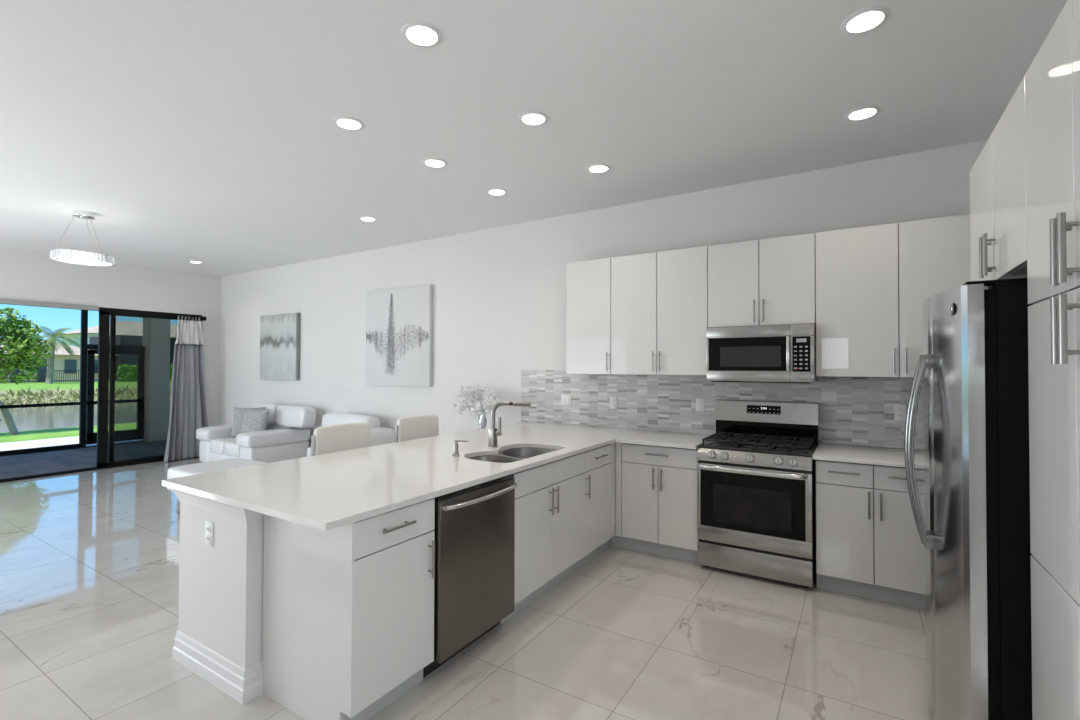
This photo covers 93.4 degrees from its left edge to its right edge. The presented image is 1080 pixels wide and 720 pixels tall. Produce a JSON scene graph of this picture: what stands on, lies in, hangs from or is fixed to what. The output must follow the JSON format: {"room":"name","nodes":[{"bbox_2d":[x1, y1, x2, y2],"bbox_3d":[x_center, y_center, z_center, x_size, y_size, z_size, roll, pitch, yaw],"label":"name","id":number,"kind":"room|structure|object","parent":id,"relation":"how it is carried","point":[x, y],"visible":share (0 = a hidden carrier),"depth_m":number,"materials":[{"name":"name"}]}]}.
{"room":"kitchen","nodes":[
{"label":"kitchen","id":0,"kind":"room"},
{"bbox_2d":[0,245,220,426],"bbox_3d":[-7.407,0.039,5.808,0.120,3.035,6.990,0,-1,32],"label":"wall","id":1,"kind":"structure","parent":0,"point":[25,274],"depth_m":7.63,"materials":[{"name":"white paint"}]},
{"bbox_2d":[0,298,201,482],"bbox_3d":[-6.745,0.394,6.810,0.135,2.357,4.000,0,-1,32],"label":"door","id":2,"kind":"structure","parent":1,"relation":"in","point":[107,316],"depth_m":7.42,"materials":[{"name":"brown metal"}]},
{"bbox_2d":[177,316,205,320],"bbox_3d":[-5.702,-0.687,8.286,0.150,0.065,0.420,0,-1,32],"label":"curtain rod","id":3,"kind":"object","parent":1,"relation":"attached to","point":[202,318],"visible":0.99,"depth_m":8.31,"materials":[{"name":"brown metal"}]},
{"bbox_2d":[164,316,207,461],"bbox_3d":[-5.662,0.439,8.215,0.169,2.287,0.692,0,-1,32],"label":"curtain","id":4,"kind":"object","parent":3,"relation":"hanging from","point":[188,406],"visible":0.98,"depth_m":8.19,"materials":[{"name":"grey fabric"}]},
{"bbox_2d":[62,321,176,346],"bbox_3d":[-52.483,-1.248,69.788,10.600,7.600,19.000,0,-1,32],"label":"roof","id":5,"kind":"structure","parent":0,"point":[93,331],"depth_m":63.41,"materials":[{"name":"white paint"}]},
{"bbox_2d":[178,501,263,668],"bbox_3d":[-0.723,1.102,3.817,0.633,0.884,3.246,0,-1,32],"label":"wall","id":6,"kind":"structure","parent":0,"point":[221,585],"depth_m":2.38,"materials":[{"name":"white paint"}]},
{"bbox_2d":[205,520,213,546],"bbox_3d":[-1.593,0.835,2.446,0.074,0.115,0.009,0,-1,32],"label":"power outlet","id":7,"kind":"object","parent":6,"relation":"attached to","point":[209,526],"visible":1,"depth_m":2.44,"materials":[{"name":"white plastic"}]},
{"bbox_2d":[172,630,262,703],"bbox_3d":[-1.548,1.454,2.495,0.669,0.140,0.174,0,-1,32],"label":"baseboard","id":8,"kind":"structure","parent":6,"relation":"attached to","point":[243,685],"depth_m":2.36,"materials":[{"name":"white paint"}]},
{"bbox_2d":[171,488,263,520],"bbox_3d":[-1.549,0.682,2.501,0.693,0.084,0.186,0,-1,32],"label":"trim","id":9,"kind":"structure","parent":6,"relation":"attached to","point":[240,513],"depth_m":2.38,"materials":[{"name":"white paint"}]},
{"bbox_2d":[0,457,935,719],"bbox_3d":[-2.943,1.577,2.991,10.660,0.100,7.230,0,-1,32],"label":"floor","id":10,"kind":"structure","parent":0,"point":[89,560],"depth_m":2.75,"materials":[{"name":"tile"}]},
{"bbox_2d":[167,458,265,514],"bbox_3d":[-3.209,1.321,5.208,0.980,0.475,0.740,0,-1,32],"label":"ottoman","id":11,"kind":"object","parent":10,"relation":"on","point":[225,464],"visible":0.29,"depth_m":5.15,"materials":[{"name":"white leather"}]},
{"bbox_2d":[196,403,315,462],"bbox_3d":[-3.989,1.112,7.192,1.675,0.945,0.890,0,-1,32],"label":"armchair","id":12,"kind":"object","parent":10,"relation":"on","point":[286,436],"visible":0.88,"depth_m":6.99,"materials":[{"name":"white leather"}]},
{"bbox_2d":[210,437,235,453],"bbox_3d":[-4.303,1.210,7.293,0.395,0.200,0.670,0,-1,32],"label":"seat cushion","id":13,"kind":"object","parent":12,"relation":"on","point":[217,444],"depth_m":7.03,"materials":[{"name":"white leather"}]},
{"bbox_2d":[224,440,240,456],"bbox_3d":[-3.968,1.208,7.083,0.395,0.200,0.670,0,-1,32],"label":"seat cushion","id":14,"kind":"object","parent":12,"relation":"on","point":[231,449],"depth_m":6.80,"materials":[{"name":"white leather"}]},
{"bbox_2d":[230,407,264,437],"bbox_3d":[-4.198,0.895,7.309,0.442,0.429,0.177,0,-1,-4],"label":"throw pillow","id":15,"kind":"object","parent":12,"relation":"on","point":[238,412],"visible":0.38,"depth_m":7.25,"materials":[{"name":"grey fabric"}]},
{"bbox_2d":[240,408,268,432],"bbox_3d":[-3.978,0.892,7.076,0.445,0.429,0.180,0,-1,23],"label":"throw pillow","id":16,"kind":"object","parent":12,"relation":"on","point":[253,419],"visible":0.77,"depth_m":7.02,"materials":[{"name":"grey fabric"}]},
{"bbox_2d":[311,422,369,455],"bbox_3d":[-1.326,1.012,3.728,0.456,1.060,0.512,0,-1,32],"label":"counter stool","id":17,"kind":"object","parent":10,"relation":"on","point":[347,436],"visible":0.26,"depth_m":3.81,"materials":[{"name":"white leather"}]},
{"bbox_2d":[262,498,434,719],"bbox_3d":[-0.866,1.081,2.349,0.664,0.884,0.463,0,-1,32],"label":"base cabinet","id":18,"kind":"object","parent":10,"relation":"on","point":[348,610],"visible":0.91,"depth_m":2.16,"materials":[{"name":"white laminate"}]},
{"bbox_2d":[162,422,709,530],"bbox_3d":[-0.203,0.640,3.460,1.978,0.028,3.312,0,-1,32],"label":"countertop","id":19,"kind":"structure","parent":18,"relation":"on","point":[328,491],"depth_m":2.76,"materials":[{"name":"white stone"}]},
{"bbox_2d":[452,440,468,455],"bbox_3d":[-0.516,0.572,3.311,0.108,0.104,0.048,0,-1,-5],"label":"soap dispenser","id":20,"kind":"object","parent":19,"relation":"on","point":[456,452],"visible":1,"depth_m":3.30,"materials":[{"name":"grey metal"}]},
{"bbox_2d":[478,402,486,428],"bbox_3d":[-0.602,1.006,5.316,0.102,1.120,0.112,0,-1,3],"label":"flower vase","id":21,"kind":"object","parent":19,"relation":"on","point":[482,421],"visible":0.2,"depth_m":5.29,"materials":[{"name":"clear glass"}]},
{"bbox_2d":[452,382,501,418],"bbox_3d":[-0.655,0.431,5.310,0.392,0.398,0.691,1,-1,-37],"label":"flower spray","id":22,"kind":"object","parent":21,"relation":"in","point":[478,395],"visible":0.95,"depth_m":5.33,"materials":[{"name":"white plant"}]},
{"bbox_2d":[488,401,530,447],"bbox_3d":[-0.223,0.462,3.661,0.311,0.333,0.070,0,-1,13],"label":"kitchen faucet","id":23,"kind":"object","parent":19,"relation":"on","point":[493,433],"visible":1,"depth_m":3.67,"materials":[{"name":"grey metal"}]},
{"bbox_2d":[468,447,556,462],"bbox_3d":[-0.175,0.760,3.475,0.488,0.208,0.845,0,-1,32],"label":"sink","id":24,"kind":"object","parent":19,"relation":"in","point":[513,454],"visible":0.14,"depth_m":3.75,"materials":[{"name":"grey metal"}]},
{"bbox_2d":[307,413,394,456],"bbox_3d":[-2.414,1.128,6.324,1.175,0.895,0.710,0,-1,32],"label":"sofa","id":25,"kind":"object","parent":10,"relation":"on","point":[379,435],"visible":0.25,"depth_m":6.24,"materials":[{"name":"white leather"}]},
{"bbox_2d":[307,447,310,456],"bbox_3d":[-2.475,1.154,6.250,0.620,0.200,0.520,0,-1,32],"label":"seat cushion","id":26,"kind":"object","parent":25,"relation":"on","point":[309,449],"depth_m":6.15,"materials":[{"name":"white leather"}]},
{"bbox_2d":[395,414,438,441],"bbox_3d":[-0.915,1.022,4.385,0.456,1.060,0.512,0,-1,32],"label":"counter stool","id":27,"kind":"object","parent":10,"relation":"on","point":[421,426],"visible":0.26,"depth_m":4.47,"materials":[{"name":"white leather"}]},
{"bbox_2d":[423,474,516,677],"bbox_3d":[-0.554,1.089,2.799,0.716,0.882,0.623,0,-1,32],"label":"dishwasher","id":28,"kind":"object","parent":10,"relation":"on","point":[474,529],"visible":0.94,"depth_m":2.58,"materials":[{"name":"silver metal"}]},
{"bbox_2d":[433,497,436,662],"bbox_3d":[-0.594,1.040,2.825,0.620,0.782,0.619,0,-1,32],"label":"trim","id":29,"kind":"structure","parent":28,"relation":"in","point":[435,580],"depth_m":2.40,"materials":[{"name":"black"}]},
{"bbox_2d":[500,453,583,623],"bbox_3d":[-0.168,1.099,3.464,0.664,0.884,0.906,0,-1,32],"label":"base cabinet","id":30,"kind":"object","parent":10,"relation":"on","point":[549,497],"visible":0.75,"depth_m":3.25,"materials":[{"name":"grey"}]},
{"bbox_2d":[575,443,614,570],"bbox_3d":[0.238,1.109,4.113,0.664,0.884,0.625,0,-1,32],"label":"base cabinet","id":31,"kind":"object","parent":10,"relation":"on","point":[599,463],"visible":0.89,"depth_m":3.91,"materials":[{"name":"grey wood"}]},
{"bbox_2d":[611,442,698,562],"bbox_3d":[1.022,1.112,4.246,0.740,0.884,0.648,0,-1,32],"label":"base cabinet","id":32,"kind":"object","parent":10,"relation":"on","point":[656,486],"visible":0.86,"depth_m":3.98,"materials":[{"name":"grey wood"}]},
{"bbox_2d":[697,399,818,587],"bbox_3d":[1.642,0.938,3.824,0.762,1.224,0.703,0,-1,32],"label":"gas range","id":33,"kind":"object","parent":10,"relation":"on","point":[756,475],"visible":1,"depth_m":3.62,"materials":[{"name":"silver metal"}]},
{"bbox_2d":[698,437,817,456],"bbox_3d":[1.644,0.646,3.831,0.754,0.021,0.545,0,-1,32],"label":"cooktop","id":34,"kind":"object","parent":33,"relation":"in","point":[708,446],"depth_m":3.65,"materials":[{"name":"black metal"}]},
{"bbox_2d":[816,460,924,609],"bbox_3d":[2.269,1.104,3.466,0.650,0.884,0.648,0,-1,32],"label":"base cabinet","id":35,"kind":"object","parent":10,"relation":"on","point":[869,545],"visible":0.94,"depth_m":3.24,"materials":[{"name":"grey"}]},
{"bbox_2d":[904,278,1032,719],"bbox_3d":[1.991,0.626,1.995,0.928,1.797,0.900,0,-1,32],"label":"refrigerator","id":36,"kind":"object","parent":10,"relation":"on","point":[972,368],"visible":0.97,"depth_m":1.77,"materials":[{"name":"silver metal"}]},
{"bbox_2d":[1025,0,1079,719],"bbox_3d":[1.632,0.278,1.142,0.684,2.468,0.875,0,-1,32],"label":"pantry cabinet","id":37,"kind":"object","parent":10,"relation":"on","point":[1052,80],"visible":1,"depth_m":1.43,"materials":[{"name":"grey"}]},
{"bbox_3d":[2.850,1.101,3.125,0.695,0.884,0.610,0,-1,32],"label":"base cabinet","id":38,"kind":"object","parent":10,"relation":"on","visible":0},
{"bbox_2d":[813,443,923,468],"bbox_3d":[2.563,0.644,3.283,1.374,0.028,0.678,0,-1,32],"label":"countertop","id":39,"kind":"structure","parent":38,"relation":"on","point":[884,456],"depth_m":3.36,"materials":[{"name":"white stone"}]},
{"bbox_2d":[0,0,1066,276],"bbox_3d":[-2.936,-1.567,3.035,10.660,0.120,7.230,0,-1,32],"label":"ceiling","id":40,"kind":"structure","parent":0,"point":[205,131],"depth_m":2.99,"materials":[{"name":"white paint"}]},
{"bbox_2d":[50,210,114,266],"bbox_3d":[-4.592,-1.235,5.117,0.484,0.494,0.484,0,-1,32],"label":"pendant light","id":41,"kind":"object","parent":40,"relation":"hanging from","point":[71,256],"visible":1,"depth_m":5.06,"materials":[{"name":"silver metal"}]},
{"bbox_2d":[333,116,364,130],"bbox_3d":[-1.211,-1.524,3.225,0.188,0.058,0.188,0,-1,32],"label":"recessed light","id":42,"kind":"object","parent":40,"relation":"in","point":[344,122],"visible":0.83,"depth_m":3.27,"materials":[{"name":"grey plastic"}]},
{"bbox_2d":[359,216,376,221],"bbox_3d":[-1.795,-1.496,5.305,0.188,0.058,0.188,0,-1,32],"label":"recessed light","id":43,"kind":"object","parent":40,"relation":"in","point":[363,218],"visible":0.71,"depth_m":5.35,"materials":[{"name":"grey plastic"}]},
{"bbox_2d":[401,21,441,47],"bbox_3d":[-0.548,-1.534,2.363,0.188,0.058,0.188,0,-1,32],"label":"recessed light","id":44,"kind":"object","parent":40,"relation":"in","point":[421,34],"visible":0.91,"depth_m":2.40,"materials":[{"name":"white paint"}]},
{"bbox_2d":[422,158,447,167],"bbox_3d":[-0.794,-1.514,3.845,0.188,0.058,0.188,0,-1,32],"label":"recessed light","id":45,"kind":"object","parent":40,"relation":"in","point":[430,162],"visible":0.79,"depth_m":3.89,"materials":[{"name":"grey plastic"}]},
{"bbox_2d":[486,188,507,195],"bbox_3d":[-0.379,-1.504,4.479,0.188,0.058,0.188,0,-1,32],"label":"recessed light","id":46,"kind":"object","parent":40,"relation":"in","point":[493,191],"visible":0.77,"depth_m":4.53,"materials":[{"name":"grey plastic"}]},
{"bbox_2d":[518,111,548,125],"bbox_3d":[-0.040,-1.522,3.156,0.188,0.058,0.188,0,-1,32],"label":"recessed light","id":47,"kind":"object","parent":40,"relation":"in","point":[530,118],"visible":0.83,"depth_m":3.20,"materials":[{"name":"grey plastic"}]},
{"bbox_2d":[586,164,610,173],"bbox_3d":[0.454,-1.510,3.946,0.188,0.058,0.188,0,-1,32],"label":"recessed light","id":48,"kind":"object","parent":40,"relation":"in","point":[595,168],"visible":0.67,"depth_m":3.99,"materials":[{"name":"grey plastic"}]},
{"bbox_2d":[844,105,880,120],"bbox_3d":[1.954,-1.518,3.082,0.188,0.058,0.188,0,-1,32],"label":"recessed light","id":49,"kind":"object","parent":40,"relation":"in","point":[865,112],"visible":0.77,"depth_m":3.12,"materials":[{"name":"grey plastic"}]},
{"bbox_2d":[840,6,890,34],"bbox_3d":[1.445,-1.531,2.261,0.188,0.058,0.188,0,-1,32],"label":"recessed light","id":50,"kind":"object","parent":40,"relation":"in","point":[865,20],"visible":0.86,"depth_m":2.29,"materials":[{"name":"grey plastic"}]},
{"bbox_2d":[219,139,987,461],"bbox_3d":[-1.054,0.057,6.026,10.660,3.035,0.120,0,-1,32],"label":"wall","id":51,"kind":"structure","parent":0,"point":[500,293],"depth_m":5.59,"materials":[{"name":"white paint"}]},
{"bbox_2d":[260,313,299,379],"bbox_3d":[-3.971,-0.195,7.752,0.975,0.997,0.054,0,-1,32],"label":"abstract painting","id":52,"kind":"object","parent":51,"relation":"attached to","point":[280,333],"visible":1,"depth_m":7.70,"materials":[{"name":"paint"}]},
{"bbox_2d":[366,284,432,386],"bbox_3d":[-1.786,-0.289,6.385,1.142,1.223,0.055,0,-1,32],"label":"painting","id":53,"kind":"object","parent":51,"relation":"attached to","point":[399,321],"visible":1,"depth_m":6.33,"materials":[{"name":"white fabric"}]},
{"bbox_2d":[561,394,570,405],"bbox_3d":[0.263,0.400,5.111,0.117,0.114,0.009,0,-1,32],"label":"wall switch","id":54,"kind":"object","parent":51,"relation":"attached to","point":[565,398],"visible":1,"depth_m":5.11,"materials":[{"name":"white plastic"}]},
{"bbox_2d":[566,258,610,373],"bbox_3d":[0.514,-0.389,4.761,0.450,1.037,0.373,0,-1,32],"label":"upper cabinet","id":55,"kind":"object","parent":51,"relation":"attached to","point":[588,347],"visible":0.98,"depth_m":4.63,"materials":[{"name":"grey wood"}]},
{"bbox_2d":[610,397,616,408],"bbox_3d":[0.699,0.407,4.837,0.070,0.114,0.009,0,-1,32],"label":"power outlet","id":56,"kind":"object","parent":51,"relation":"attached to","point":[613,400],"visible":1,"depth_m":4.83,"materials":[{"name":"white plastic"}]},
{"bbox_2d":[611,246,707,374],"bbox_3d":[1.063,-0.393,4.418,0.840,1.037,0.373,0,-1,32],"label":"upper cabinet","id":57,"kind":"object","parent":51,"relation":"attached to","point":[659,300],"visible":0.96,"depth_m":4.27,"materials":[{"name":"grey"}]},
{"bbox_2d":[696,399,703,411],"bbox_3d":[1.386,0.392,4.408,0.070,0.114,0.009,0,-1,32],"label":"wall switch","id":58,"kind":"object","parent":51,"relation":"attached to","point":[699,402],"visible":1,"depth_m":4.40,"materials":[{"name":"white plastic"}]},
{"bbox_2d":[521,370,923,449],"bbox_3d":[1.565,0.369,4.307,4.160,0.546,0.009,0,-1,32],"label":"backsplash","id":59,"kind":"structure","parent":51,"relation":"attached to","point":[852,410],"depth_m":4.43,"materials":[{"name":"tile"}]},
{"bbox_2d":[708,233,815,327],"bbox_3d":[1.742,-0.588,3.996,0.758,0.656,0.373,0,-1,32],"label":"upper cabinet","id":60,"kind":"object","parent":51,"relation":"attached to","point":[770,281],"visible":0.98,"depth_m":3.85,"materials":[{"name":"grey"}]},
{"bbox_2d":[707,324,817,382],"bbox_3d":[1.724,-0.041,3.955,0.748,0.426,0.423,0,-1,32],"label":"microwave","id":61,"kind":"object","parent":60,"relation":"attached to","point":[765,353],"visible":1,"depth_m":3.78,"materials":[{"name":"grey metal"}]},
{"bbox_2d":[794,346,807,368],"bbox_3d":[1.873,-0.018,3.650,0.088,0.167,0.002,0,-1,32],"label":"keypad","id":62,"kind":"object","parent":61,"relation":"attached to","point":[800,352],"depth_m":3.65,"materials":[{"name":"grey plastic"}]},
{"bbox_2d":[815,214,970,376],"bbox_3d":[2.481,-0.402,3.530,0.982,1.037,0.373,0,-1,32],"label":"upper cabinet","id":63,"kind":"object","parent":51,"relation":"attached to","point":[873,283],"visible":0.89,"depth_m":3.46,"materials":[{"name":"grey"}]},
{"bbox_2d":[894,404,905,420],"bbox_3d":[2.590,0.378,3.655,0.070,0.114,0.009,0,-1,32],"label":"power outlet","id":64,"kind":"object","parent":51,"relation":"attached to","point":[899,410],"visible":0.95,"depth_m":3.65,"materials":[{"name":"white plastic"}]},
{"label":"outside","id":65,"kind":"structure","parent":0,"visible":0},
{"bbox_2d":[0,422,136,442],"bbox_3d":[-11.168,2.485,18.748,9.750,1.390,100.000,0,-1,32],"label":"lawn","id":66,"kind":"structure","parent":65,"point":[5,437],"depth_m":12.09,"materials":[{"name":"green plant"}]},
{"bbox_2d":[0,307,52,434],"bbox_3d":[-12.654,0.295,11.609,1.544,3.103,2.206,0,-1,32],"label":"shade tree","id":67,"kind":"object","parent":66,"relation":"on","point":[21,349],"visible":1,"depth_m":11.91,"materials":[{"name":"green plant"}]},
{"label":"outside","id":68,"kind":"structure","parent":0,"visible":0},
{"bbox_2d":[0,381,171,390],"bbox_3d":[-63.536,2.350,51.520,77.600,0.640,200.000,0,-1,32],"label":"lawn","id":69,"kind":"structure","parent":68,"point":[39,385],"depth_m":37.98,"materials":[{"name":"green plant"}]},
{"bbox_2d":[2,370,97,383],"bbox_3d":[-43.758,1.443,43.169,0.060,1.110,10.800,0,-1,32],"label":"fence","id":70,"kind":"object","parent":69,"relation":"on","point":[61,380],"visible":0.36,"depth_m":44.79,"materials":[{"name":"grey metal"}]},
{"bbox_2d":[33,326,79,383],"bbox_3d":[-40.728,-0.348,42.463,3.864,4.919,3.763,0,-1,32],"label":"palm tree","id":71,"kind":"object","parent":69,"relation":"on","point":[51,340],"visible":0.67,"depth_m":42.22,"materials":[{"name":"green plant"}]},
{"bbox_2d":[0,339,117,382],"bbox_3d":[-50.432,0.069,45.715,9.200,4.300,17.200,0,-1,32],"label":"house","id":72,"kind":"structure","parent":69,"relation":"on","point":[63,360],"depth_m":47.62,"materials":[{"name":"beige paint"}]},
{"bbox_2d":[89,325,176,380],"bbox_3d":[-39.864,-0.844,60.824,8.300,6.200,19.600,0,-1,32],"label":"house","id":73,"kind":"structure","parent":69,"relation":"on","point":[132,336],"depth_m":51.68,"materials":[{"name":"grey"}]},
{"bbox_2d":[116,364,172,381],"bbox_3d":[-36.339,1.405,53.152,1.506,2.129,12.652,0,-1,32],"label":"hedge","id":74,"kind":"object","parent":69,"relation":"on","point":[127,373],"visible":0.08,"depth_m":48.20,"materials":[{"name":"green plant"}]},
{"bbox_3d":[1.528,-0.019,0.218,0.120,3.035,6.990,0,-1,32],"label":"wall","id":75,"kind":"structure","parent":0,"visible":0},
{"bbox_2d":[970,76,1026,289],"bbox_3d":[2.129,-0.635,1.946,0.683,0.618,0.984,0,-1,32],"label":"upper cabinet","id":76,"kind":"object","parent":75,"relation":"attached to","point":[998,196],"visible":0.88,"depth_m":1.96,"materials":[{"name":"white laminate"}]},
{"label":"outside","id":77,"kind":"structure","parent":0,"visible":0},
{"bbox_2d":[0,400,169,432],"bbox_3d":[-22.041,2.776,25.547,18.500,0.450,140.000,0,-1,32],"label":"pond","id":78,"kind":"structure","parent":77,"point":[50,417],"depth_m":22.58,"materials":[{"name":"grey liquid"}]},
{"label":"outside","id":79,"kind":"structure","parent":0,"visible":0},
{"bbox_2d":[0,386,170,404],"bbox_3d":[-29.076,2.546,29.953,3.900,1.500,140.000,0,-1,32],"label":"shore","id":80,"kind":"structure","parent":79,"point":[45,390],"depth_m":30.62,"materials":[{"name":"plant"}]},
{"bbox_2d":[0,385,170,404],"bbox_3d":[-28.355,2.067,30.816,3.732,1.195,30.334,0,-1,32],"label":"reeds","id":81,"kind":"object","parent":80,"relation":"on","point":[17,400],"visible":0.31,"depth_m":30.06,"materials":[{"name":"green plant"}]},
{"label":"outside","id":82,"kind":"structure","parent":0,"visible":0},
{"bbox_2d":[0,440,166,478],"bbox_3d":[-9.409,1.650,5.213,2.660,0.188,10.900,0,-1,32],"label":"ground","id":83,"kind":"structure","parent":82,"point":[11,466],"depth_m":8.27,"materials":[{"name":"concrete"}]},
{"bbox_2d":[0,440,145,456],"bbox_3d":[-10.612,1.651,5.966,0.180,0.200,10.900,0,-1,32],"label":"trim","id":84,"kind":"structure","parent":83,"relation":"on","point":[139,440],"depth_m":9.20,"materials":[{"name":"brown metal"}]},
{"bbox_2d":[0,310,144,454],"bbox_3d":[-9.977,0.208,7.054,0.060,2.720,8.380,0,-1,32],"label":"screen enclosure","id":85,"kind":"object","parent":84,"relation":"on","point":[84,345],"visible":0.58,"depth_m":9.41,"materials":[{"name":"brown metal"}]},
{"bbox_2d":[86,350,144,444],"bbox_3d":[-8.203,0.697,9.856,0.070,1.770,0.885,0,-1,32],"label":"screen door","id":86,"kind":"structure","parent":85,"relation":"attached to","point":[132,434],"depth_m":9.92,"materials":[{"name":"brown metal"}]},
{"bbox_2d":[141,318,169,441],"bbox_3d":[-7.814,0.122,10.350,0.370,3.395,0.340,0,-1,32],"label":"column","id":87,"kind":"structure","parent":83,"relation":"on","point":[156,332],"depth_m":10.22,"materials":[{"name":"paint"}]},
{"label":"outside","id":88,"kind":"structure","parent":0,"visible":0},
{"bbox_2d":[0,436,140,450],"bbox_3d":[-11.898,1.702,6.239,2.290,0.200,26.000,0,-1,32],"label":"path","id":89,"kind":"structure","parent":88,"point":[6,446],"depth_m":10.12,"materials":[{"name":"white concrete"}]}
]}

